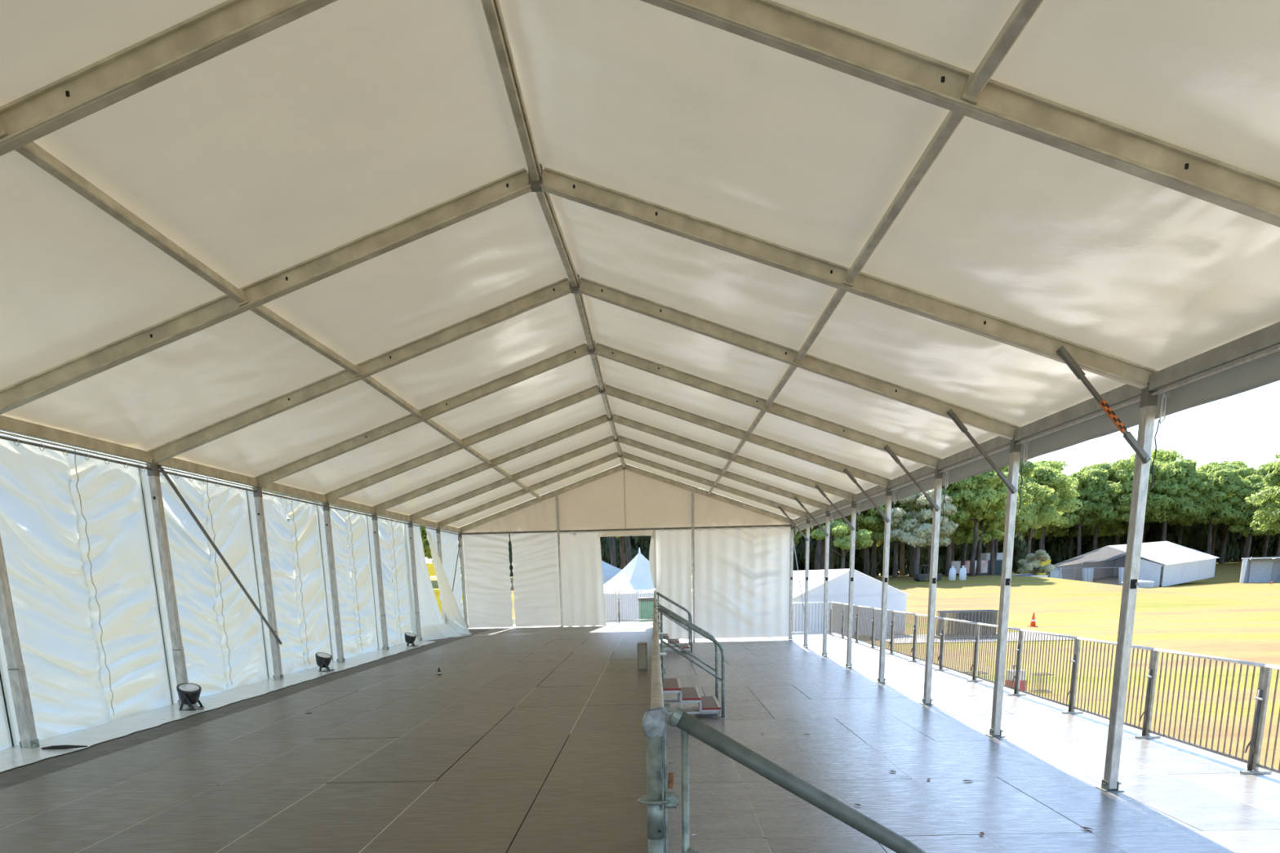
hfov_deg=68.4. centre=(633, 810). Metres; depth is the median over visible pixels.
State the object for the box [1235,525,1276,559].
bush
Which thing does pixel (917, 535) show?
blossom tree
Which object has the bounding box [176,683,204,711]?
spotlight
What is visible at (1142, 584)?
tank
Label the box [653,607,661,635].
guard rail
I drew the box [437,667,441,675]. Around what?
bottle
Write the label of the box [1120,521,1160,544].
bush
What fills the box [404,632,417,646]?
spotlight
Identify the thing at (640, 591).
barrier
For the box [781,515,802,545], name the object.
pine tree
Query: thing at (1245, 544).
pine tree
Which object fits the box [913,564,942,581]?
utility cart
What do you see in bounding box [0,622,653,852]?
floor
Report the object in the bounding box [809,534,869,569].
bush
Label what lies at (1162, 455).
pine tree
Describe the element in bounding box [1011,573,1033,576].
van
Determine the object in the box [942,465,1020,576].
pine tree
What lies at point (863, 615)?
barrier
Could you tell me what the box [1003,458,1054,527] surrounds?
pine tree
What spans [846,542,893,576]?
bush
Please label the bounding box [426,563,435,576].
fence
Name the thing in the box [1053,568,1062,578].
curtain
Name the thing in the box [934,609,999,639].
stack
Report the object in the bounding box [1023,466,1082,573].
pine tree
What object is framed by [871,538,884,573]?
pine tree
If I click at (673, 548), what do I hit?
curtain
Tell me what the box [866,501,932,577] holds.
pine tree
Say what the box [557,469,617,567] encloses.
pine tree
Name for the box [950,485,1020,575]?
pine tree
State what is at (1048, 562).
storage box
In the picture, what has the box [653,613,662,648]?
guard rail
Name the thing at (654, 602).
guard rail
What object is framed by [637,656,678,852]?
guard rail
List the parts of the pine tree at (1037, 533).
crown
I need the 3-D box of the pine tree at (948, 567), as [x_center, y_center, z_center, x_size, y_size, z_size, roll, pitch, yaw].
[37.844,-34.999,112.792,10.355,14.553,10.281,-3,14,-6]
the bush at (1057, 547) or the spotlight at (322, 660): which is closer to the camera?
the spotlight at (322, 660)
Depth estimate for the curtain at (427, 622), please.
23.94 m
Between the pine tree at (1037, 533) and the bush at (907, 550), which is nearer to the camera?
the bush at (907, 550)
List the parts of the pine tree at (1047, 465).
crown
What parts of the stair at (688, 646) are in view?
rail, frame, rail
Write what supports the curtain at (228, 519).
hanging from the wall at (100, 628)
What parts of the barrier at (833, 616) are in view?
post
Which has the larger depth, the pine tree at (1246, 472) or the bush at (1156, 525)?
the bush at (1156, 525)
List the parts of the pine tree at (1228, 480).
crown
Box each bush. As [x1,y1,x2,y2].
[508,535,513,577]
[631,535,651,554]
[793,535,817,570]
[793,537,803,570]
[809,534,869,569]
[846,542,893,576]
[868,540,928,575]
[906,545,956,575]
[924,538,970,575]
[957,533,1026,575]
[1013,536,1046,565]
[1033,527,1076,566]
[1052,537,1076,564]
[1074,531,1111,564]
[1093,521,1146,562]
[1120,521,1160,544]
[1143,522,1191,546]
[1173,522,1207,552]
[1187,523,1244,561]
[1217,525,1258,561]
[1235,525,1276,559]
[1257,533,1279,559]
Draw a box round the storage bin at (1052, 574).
[1045,570,1059,578]
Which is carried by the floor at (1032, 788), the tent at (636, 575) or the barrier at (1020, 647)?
the barrier at (1020, 647)
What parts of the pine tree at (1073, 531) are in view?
crown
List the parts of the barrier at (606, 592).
post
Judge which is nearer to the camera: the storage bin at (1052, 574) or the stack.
the stack
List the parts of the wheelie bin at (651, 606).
lid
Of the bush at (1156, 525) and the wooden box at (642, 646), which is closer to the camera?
the wooden box at (642, 646)
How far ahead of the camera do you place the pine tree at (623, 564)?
110.85 m
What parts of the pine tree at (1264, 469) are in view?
crown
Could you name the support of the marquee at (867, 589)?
on the ground
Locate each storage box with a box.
[1025,575,1048,577]
[1033,560,1051,575]
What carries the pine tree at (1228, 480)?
on the ground
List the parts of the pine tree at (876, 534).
crown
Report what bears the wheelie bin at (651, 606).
on the ground
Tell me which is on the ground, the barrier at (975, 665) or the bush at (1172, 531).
the bush at (1172, 531)
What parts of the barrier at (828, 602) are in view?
rail, rail, post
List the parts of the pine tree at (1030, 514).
crown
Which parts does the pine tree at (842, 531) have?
crown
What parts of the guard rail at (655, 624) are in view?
rail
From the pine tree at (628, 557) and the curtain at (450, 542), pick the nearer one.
the curtain at (450, 542)
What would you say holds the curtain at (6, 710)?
hanging from the wall at (100, 628)
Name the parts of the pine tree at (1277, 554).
crown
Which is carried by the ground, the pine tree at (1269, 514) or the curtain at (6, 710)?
the pine tree at (1269, 514)
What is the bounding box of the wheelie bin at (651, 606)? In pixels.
[637,597,653,622]
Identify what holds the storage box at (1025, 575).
on the ground
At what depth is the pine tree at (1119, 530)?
186.65 m
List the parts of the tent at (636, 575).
wall panel, wall panel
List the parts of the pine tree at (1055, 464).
crown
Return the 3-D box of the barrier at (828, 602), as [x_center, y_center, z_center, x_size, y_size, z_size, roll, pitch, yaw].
[5.474,-6.363,31.276,2.127,1.049,0.280,-1,14,2]
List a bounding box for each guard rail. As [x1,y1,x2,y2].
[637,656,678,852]
[652,621,665,669]
[652,633,669,706]
[653,600,659,623]
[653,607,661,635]
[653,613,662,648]
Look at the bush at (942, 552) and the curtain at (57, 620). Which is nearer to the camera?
the curtain at (57, 620)
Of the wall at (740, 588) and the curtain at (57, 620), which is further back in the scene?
the wall at (740, 588)
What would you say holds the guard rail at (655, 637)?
attached to the floor at (526, 740)
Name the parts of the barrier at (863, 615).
hinge post, post, rail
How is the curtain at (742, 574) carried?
hanging from the wall at (740, 588)
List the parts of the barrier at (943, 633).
hinge post, post, rail, rail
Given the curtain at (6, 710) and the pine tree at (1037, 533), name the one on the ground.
the pine tree at (1037, 533)
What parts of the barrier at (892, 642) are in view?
hinge post, post, rail, rail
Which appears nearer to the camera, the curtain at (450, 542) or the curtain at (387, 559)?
the curtain at (387, 559)
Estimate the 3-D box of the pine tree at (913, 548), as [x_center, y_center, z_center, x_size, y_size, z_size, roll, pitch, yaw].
[34.456,-35.059,113.625,10.505,14.357,10.881,7,16,30]
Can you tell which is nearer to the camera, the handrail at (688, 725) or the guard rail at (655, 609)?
the handrail at (688, 725)
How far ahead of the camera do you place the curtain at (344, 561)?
17.93 m
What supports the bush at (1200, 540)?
on the ground
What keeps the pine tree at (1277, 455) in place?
on the ground
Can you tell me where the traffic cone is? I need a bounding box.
[1027,612,1038,626]
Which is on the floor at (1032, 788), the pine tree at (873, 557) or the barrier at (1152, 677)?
the barrier at (1152, 677)
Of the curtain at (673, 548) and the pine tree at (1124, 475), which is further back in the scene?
the pine tree at (1124, 475)
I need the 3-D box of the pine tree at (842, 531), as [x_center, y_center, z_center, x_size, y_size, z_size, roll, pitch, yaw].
[20.554,-25.074,93.325,6.195,7.237,5.450,-1,14,2]
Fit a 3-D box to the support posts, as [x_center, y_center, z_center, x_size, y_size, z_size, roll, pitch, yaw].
[4.068,-2.730,11.136,0.965,3.755,36.200,-1,14,2]
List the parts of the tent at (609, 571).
wall panel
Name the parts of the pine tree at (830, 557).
crown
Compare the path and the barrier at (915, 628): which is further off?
the path
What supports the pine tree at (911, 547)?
on the ground
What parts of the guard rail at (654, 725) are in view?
post, rail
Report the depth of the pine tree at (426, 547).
48.30 m
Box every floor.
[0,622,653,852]
[658,633,1279,852]
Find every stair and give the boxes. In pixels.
[656,591,692,653]
[657,604,724,718]
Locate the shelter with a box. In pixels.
[1239,556,1279,583]
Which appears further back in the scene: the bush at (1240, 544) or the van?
the bush at (1240, 544)
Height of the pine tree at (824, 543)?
14.336 m
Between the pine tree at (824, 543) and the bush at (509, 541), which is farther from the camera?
the bush at (509, 541)
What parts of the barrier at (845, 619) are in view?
hinge post, post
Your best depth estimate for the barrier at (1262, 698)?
9.10 m
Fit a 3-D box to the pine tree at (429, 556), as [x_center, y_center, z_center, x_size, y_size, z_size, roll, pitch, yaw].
[-13.639,-15.488,56.315,7.412,11.136,7.718,0,14,7]
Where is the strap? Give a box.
[41,745,87,749]
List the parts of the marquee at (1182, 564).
wall panel, wall panel, rail, wall panel, wall panel, gable panel, panel, wall panel, wall panel, wall panel, wall panel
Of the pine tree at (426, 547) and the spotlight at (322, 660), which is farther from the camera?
the pine tree at (426, 547)
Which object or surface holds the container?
on the ground
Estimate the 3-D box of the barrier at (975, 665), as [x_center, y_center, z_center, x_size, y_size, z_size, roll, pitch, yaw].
[6.226,-2.653,16.239,0.280,1.049,2.127,-1,14,2]
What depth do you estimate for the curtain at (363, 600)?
19.32 m
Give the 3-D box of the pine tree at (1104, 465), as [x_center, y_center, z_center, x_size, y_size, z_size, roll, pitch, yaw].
[90.006,-56.943,182.671,15.311,20.202,14.782,4,15,21]
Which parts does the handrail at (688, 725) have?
rail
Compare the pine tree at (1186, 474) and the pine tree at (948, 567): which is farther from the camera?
the pine tree at (1186, 474)
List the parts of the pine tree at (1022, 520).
crown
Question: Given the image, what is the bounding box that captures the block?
[1004,665,1026,691]
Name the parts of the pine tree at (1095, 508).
crown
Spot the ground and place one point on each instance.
(1219, 615)
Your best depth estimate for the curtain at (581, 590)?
28.70 m
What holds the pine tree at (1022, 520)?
on the ground
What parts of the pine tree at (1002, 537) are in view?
crown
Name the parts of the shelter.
panel, post, panel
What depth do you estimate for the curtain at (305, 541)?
16.39 m
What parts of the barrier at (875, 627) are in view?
hinge post, post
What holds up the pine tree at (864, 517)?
on the ground
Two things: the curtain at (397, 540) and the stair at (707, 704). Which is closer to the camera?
the stair at (707, 704)
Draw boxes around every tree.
[328,503,470,555]
[424,552,460,577]
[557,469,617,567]
[600,534,650,568]
[608,535,626,569]
[625,536,631,564]
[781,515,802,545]
[793,528,825,569]
[800,523,856,569]
[809,520,873,568]
[814,524,822,569]
[821,500,898,568]
[821,534,833,569]
[833,514,884,576]
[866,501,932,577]
[871,537,876,577]
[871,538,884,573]
[871,539,876,577]
[882,488,959,579]
[899,542,904,576]
[908,545,912,577]
[910,546,915,577]
[917,480,976,573]
[939,535,954,560]
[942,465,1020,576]
[945,487,995,576]
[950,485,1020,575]
[950,522,985,567]
[960,542,967,568]
[967,471,1034,575]
[982,475,1035,575]
[982,531,1015,553]
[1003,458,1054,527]
[1016,525,1066,550]
[1017,462,1062,537]
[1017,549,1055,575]
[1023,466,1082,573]
[1027,459,1071,553]
[1040,476,1079,550]
[1053,524,1094,559]
[1059,467,1121,564]
[1075,460,1119,563]
[1090,515,1146,565]
[1102,457,1180,524]
[1128,448,1194,542]
[1144,457,1214,569]
[1147,520,1163,542]
[1162,469,1213,545]
[1180,467,1255,555]
[1196,460,1248,555]
[1206,463,1257,563]
[1223,474,1279,557]
[1240,525,1248,561]
[1243,461,1279,559]
[1244,457,1279,531]
[1257,502,1279,559]
[1262,486,1279,530]
[1273,450,1279,460]
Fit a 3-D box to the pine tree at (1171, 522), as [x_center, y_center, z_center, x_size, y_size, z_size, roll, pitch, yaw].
[108.078,-57.255,185.258,13.159,18.494,13.065,-15,19,-43]
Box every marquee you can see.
[791,568,909,635]
[1053,541,1219,586]
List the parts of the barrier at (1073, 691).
hinge post, post, rail, rail, post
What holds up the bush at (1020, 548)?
on the ground
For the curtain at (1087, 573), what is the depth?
138.13 m
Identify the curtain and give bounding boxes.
[0,434,111,746]
[0,672,13,751]
[64,448,174,720]
[138,464,227,703]
[198,477,269,690]
[246,487,305,678]
[284,496,333,669]
[315,502,358,661]
[342,508,378,655]
[366,513,397,649]
[386,518,413,644]
[402,521,462,640]
[425,526,463,617]
[462,533,513,627]
[510,532,560,626]
[559,531,606,626]
[653,528,692,639]
[693,526,791,639]
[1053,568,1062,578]
[1082,568,1093,582]
[1118,567,1124,585]
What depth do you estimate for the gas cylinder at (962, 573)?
99.88 m
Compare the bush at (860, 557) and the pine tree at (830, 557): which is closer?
the pine tree at (830, 557)
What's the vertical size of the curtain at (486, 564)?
2.773 m
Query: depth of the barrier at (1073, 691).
12.47 m
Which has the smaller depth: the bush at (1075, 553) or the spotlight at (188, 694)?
the spotlight at (188, 694)
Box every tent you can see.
[601,560,621,584]
[603,547,695,637]
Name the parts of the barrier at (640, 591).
post, rail, rail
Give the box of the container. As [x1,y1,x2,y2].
[974,552,1003,575]
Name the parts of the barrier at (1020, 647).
hinge post, post, rail, rail, post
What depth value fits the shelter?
142.44 m
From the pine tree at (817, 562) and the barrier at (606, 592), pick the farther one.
the pine tree at (817, 562)
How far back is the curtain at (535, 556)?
28.82 m
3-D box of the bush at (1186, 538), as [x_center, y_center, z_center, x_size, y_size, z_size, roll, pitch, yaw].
[119.404,-60.413,207.399,13.510,15.329,13.529,-1,14,1]
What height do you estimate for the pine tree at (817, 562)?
16.670 m
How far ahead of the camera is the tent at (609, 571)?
80.06 m
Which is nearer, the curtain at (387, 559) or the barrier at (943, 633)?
the barrier at (943, 633)
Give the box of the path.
[869,631,1074,643]
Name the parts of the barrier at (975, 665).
hinge post, post, rail, rail, post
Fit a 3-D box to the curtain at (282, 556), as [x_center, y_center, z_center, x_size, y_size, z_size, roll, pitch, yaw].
[-5.641,-3.591,15.007,0.106,2.818,1.596,-1,14,0]
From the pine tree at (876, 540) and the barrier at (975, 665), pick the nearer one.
the barrier at (975, 665)
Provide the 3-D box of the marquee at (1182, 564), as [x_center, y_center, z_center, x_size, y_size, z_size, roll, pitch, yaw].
[78.072,-38.353,146.023,31.077,6.789,31.745,-1,14,2]
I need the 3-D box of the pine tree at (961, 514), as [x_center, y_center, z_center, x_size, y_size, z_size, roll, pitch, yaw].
[34.587,-33.390,109.047,9.404,13.312,9.471,11,19,41]
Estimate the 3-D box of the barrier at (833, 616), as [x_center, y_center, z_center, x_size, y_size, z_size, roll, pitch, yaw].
[6.546,-6.155,30.332,0.280,1.049,2.127,-1,14,2]
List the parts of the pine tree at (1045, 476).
crown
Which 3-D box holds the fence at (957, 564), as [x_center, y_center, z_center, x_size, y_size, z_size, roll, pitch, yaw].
[48.108,-34.983,135.562,5.850,2.100,0.050,-1,14,2]
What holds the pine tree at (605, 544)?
on the ground
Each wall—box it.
[0,415,471,772]
[461,469,791,642]
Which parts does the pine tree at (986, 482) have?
crown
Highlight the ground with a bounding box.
[215,560,1279,769]
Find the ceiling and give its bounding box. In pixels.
[0,0,1279,532]
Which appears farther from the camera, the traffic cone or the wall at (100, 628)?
the traffic cone
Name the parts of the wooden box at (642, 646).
panel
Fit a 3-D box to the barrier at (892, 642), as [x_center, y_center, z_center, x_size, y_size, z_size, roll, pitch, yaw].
[6.363,-4.154,22.279,0.280,1.049,2.127,-1,14,2]
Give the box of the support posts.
[777,321,1279,791]
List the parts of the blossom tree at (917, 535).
crown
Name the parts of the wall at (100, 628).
post, plate, curtain rod, post, curtain rod, post, curtain rod, post, curtain rod, post, curtain rod, post, curtain rod, post, brace rod, post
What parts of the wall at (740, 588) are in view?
gable rail, gable panel, post, gable panel, gable rail, gable panel, post, gable panel, gable rail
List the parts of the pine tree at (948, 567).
crown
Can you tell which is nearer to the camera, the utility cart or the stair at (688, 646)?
the stair at (688, 646)
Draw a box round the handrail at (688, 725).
[667,706,926,852]
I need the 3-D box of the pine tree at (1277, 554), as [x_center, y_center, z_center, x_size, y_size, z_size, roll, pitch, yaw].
[119.583,-53.402,172.424,12.283,17.888,12.389,8,17,33]
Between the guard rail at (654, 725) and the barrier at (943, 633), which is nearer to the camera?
the guard rail at (654, 725)
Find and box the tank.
[1121,580,1154,588]
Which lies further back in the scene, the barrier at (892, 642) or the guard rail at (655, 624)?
the barrier at (892, 642)
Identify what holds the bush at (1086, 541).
on the ground
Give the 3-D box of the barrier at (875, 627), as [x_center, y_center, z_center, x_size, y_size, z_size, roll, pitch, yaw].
[6.409,-4.654,24.293,0.280,1.049,2.127,-1,14,2]
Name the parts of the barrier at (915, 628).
hinge post, post, rail, rail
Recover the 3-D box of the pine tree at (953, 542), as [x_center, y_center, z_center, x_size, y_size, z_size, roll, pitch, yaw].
[48.880,-42.105,142.756,10.188,14.087,10.734,-7,15,-23]
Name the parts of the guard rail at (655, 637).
rail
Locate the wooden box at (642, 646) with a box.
[636,642,647,670]
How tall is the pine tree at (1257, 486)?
16.992 m
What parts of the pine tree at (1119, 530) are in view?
crown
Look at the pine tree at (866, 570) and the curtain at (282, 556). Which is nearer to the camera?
the curtain at (282, 556)
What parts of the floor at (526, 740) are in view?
panel, panel, panel, panel, panel, panel, panel, panel, panel, panel, panel, panel, panel, panel, panel, panel, panel, panel, panel, panel, panel, panel, panel, panel, panel, panel, panel, panel, panel, panel, panel, panel, panel, panel, panel, panel, panel, panel, panel, panel, panel, panel, panel, panel, panel, panel, panel, panel, panel, panel, panel, panel, panel, panel, panel, panel, panel, panel, panel, panel, panel, panel, panel, panel, panel, panel, panel, panel, panel, panel, panel, panel, panel, panel, panel, panel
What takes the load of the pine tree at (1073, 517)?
on the ground
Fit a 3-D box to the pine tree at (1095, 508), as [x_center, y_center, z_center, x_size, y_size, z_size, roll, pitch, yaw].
[83.172,-53.768,175.127,13.285,18.671,13.190,12,19,43]
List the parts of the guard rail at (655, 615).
rail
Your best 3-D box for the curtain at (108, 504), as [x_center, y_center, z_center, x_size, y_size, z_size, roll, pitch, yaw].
[-5.753,-2.511,10.661,0.147,2.818,1.562,-1,14,2]
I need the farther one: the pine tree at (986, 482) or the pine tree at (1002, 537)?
the pine tree at (1002, 537)
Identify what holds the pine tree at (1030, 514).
on the ground
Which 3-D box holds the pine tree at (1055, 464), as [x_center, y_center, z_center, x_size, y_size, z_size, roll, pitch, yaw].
[84.592,-61.622,197.081,16.771,22.008,15.917,-9,16,-28]
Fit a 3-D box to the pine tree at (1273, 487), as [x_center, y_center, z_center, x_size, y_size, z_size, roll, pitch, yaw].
[109.338,-47.052,154.143,13.700,19.394,13.799,-11,17,-34]
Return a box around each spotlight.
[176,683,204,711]
[315,652,334,671]
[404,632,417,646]
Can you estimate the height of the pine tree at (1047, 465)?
20.259 m
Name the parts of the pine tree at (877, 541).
crown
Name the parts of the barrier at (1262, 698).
chain, hinge post, post, rail, rail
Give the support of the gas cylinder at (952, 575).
on the ground
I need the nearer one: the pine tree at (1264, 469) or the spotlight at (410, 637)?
the spotlight at (410, 637)
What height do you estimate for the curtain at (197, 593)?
2.818 m
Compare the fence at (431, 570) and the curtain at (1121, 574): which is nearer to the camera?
the fence at (431, 570)
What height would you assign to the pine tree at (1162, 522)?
20.724 m
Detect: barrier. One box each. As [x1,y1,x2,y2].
[604,591,617,622]
[617,590,654,622]
[791,601,831,633]
[826,601,844,635]
[838,603,857,639]
[852,605,874,644]
[867,608,893,650]
[885,610,915,657]
[907,613,943,666]
[934,617,977,676]
[967,622,1021,689]
[1008,629,1078,706]
[1062,636,1155,730]
[1134,648,1266,768]
[1240,664,1279,773]
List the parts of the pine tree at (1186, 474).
crown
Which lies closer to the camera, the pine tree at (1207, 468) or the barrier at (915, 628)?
the barrier at (915, 628)
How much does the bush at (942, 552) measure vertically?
12.257 m
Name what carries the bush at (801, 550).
on the ground
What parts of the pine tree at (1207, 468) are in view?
crown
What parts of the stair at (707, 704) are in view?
tread frame, rail, tread frame, rail, frame, tread frame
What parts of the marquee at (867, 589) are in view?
wall panel, wall panel, gable panel, wall panel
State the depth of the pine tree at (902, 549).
147.54 m
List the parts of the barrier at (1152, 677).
chain, hinge post, post, rail, rail, post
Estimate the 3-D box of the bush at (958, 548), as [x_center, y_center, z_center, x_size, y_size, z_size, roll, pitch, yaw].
[55.995,-45.606,163.917,11.587,13.147,11.603,-3,14,-5]
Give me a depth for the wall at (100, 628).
11.46 m
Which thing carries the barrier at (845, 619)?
on the floor at (1032, 788)
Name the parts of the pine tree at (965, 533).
crown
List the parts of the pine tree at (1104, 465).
crown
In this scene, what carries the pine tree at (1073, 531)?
on the ground
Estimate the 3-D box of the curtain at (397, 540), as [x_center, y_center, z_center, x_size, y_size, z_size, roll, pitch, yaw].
[-5.473,-5.405,22.305,0.120,2.818,1.558,-1,14,2]
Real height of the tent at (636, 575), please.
4.700 m
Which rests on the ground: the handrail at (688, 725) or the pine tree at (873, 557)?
the pine tree at (873, 557)
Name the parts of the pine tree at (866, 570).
crown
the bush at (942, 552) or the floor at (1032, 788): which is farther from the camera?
the bush at (942, 552)
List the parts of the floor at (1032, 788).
panel, panel, panel, panel, panel, panel, panel, panel, panel, panel, panel, panel, panel, panel, panel, panel, panel, panel, panel, panel, panel, panel, panel, panel, panel, panel, panel, panel, panel, panel, panel, panel, panel, panel, panel, panel, panel, panel, panel, panel, panel, panel, panel, panel, panel, panel, panel, panel, panel, panel, panel, panel, panel, panel, panel, panel, panel, panel, panel, panel, panel, panel, panel, panel, panel, panel, panel, panel, panel, panel, panel, panel, panel, panel, panel, panel, panel, panel, panel, panel, panel, panel, panel, panel, panel, panel, panel, panel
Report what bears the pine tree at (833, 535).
on the ground
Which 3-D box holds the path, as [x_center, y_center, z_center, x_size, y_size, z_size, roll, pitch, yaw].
[16.782,-8.653,47.094,9.000,0.038,6.300,-1,14,2]
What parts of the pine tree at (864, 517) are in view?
crown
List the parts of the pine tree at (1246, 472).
crown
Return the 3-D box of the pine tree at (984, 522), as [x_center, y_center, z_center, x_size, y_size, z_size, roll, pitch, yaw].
[41.658,-37.261,123.678,9.590,13.478,9.521,-5,14,-14]
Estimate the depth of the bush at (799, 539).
161.21 m
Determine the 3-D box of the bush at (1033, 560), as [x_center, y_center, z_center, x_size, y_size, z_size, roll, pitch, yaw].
[54.083,-32.414,126.924,4.714,5.278,4.272,-1,14,2]
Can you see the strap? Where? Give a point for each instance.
(56, 747)
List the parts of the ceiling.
roof panel, roof panel, roof panel, roof panel, roof panel, roof panel, roof panel, roof panel, roof panel, roof panel, roof panel, roof panel, roof panel, roof panel, roof panel, roof panel, roof panel, roof panel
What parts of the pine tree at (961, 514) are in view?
crown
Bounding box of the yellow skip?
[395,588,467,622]
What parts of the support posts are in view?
post, brace rod, post, post, post, plate, post, cord, plate, post, cord, plate, post, cord, plate, post, cord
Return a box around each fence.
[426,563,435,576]
[951,560,988,573]

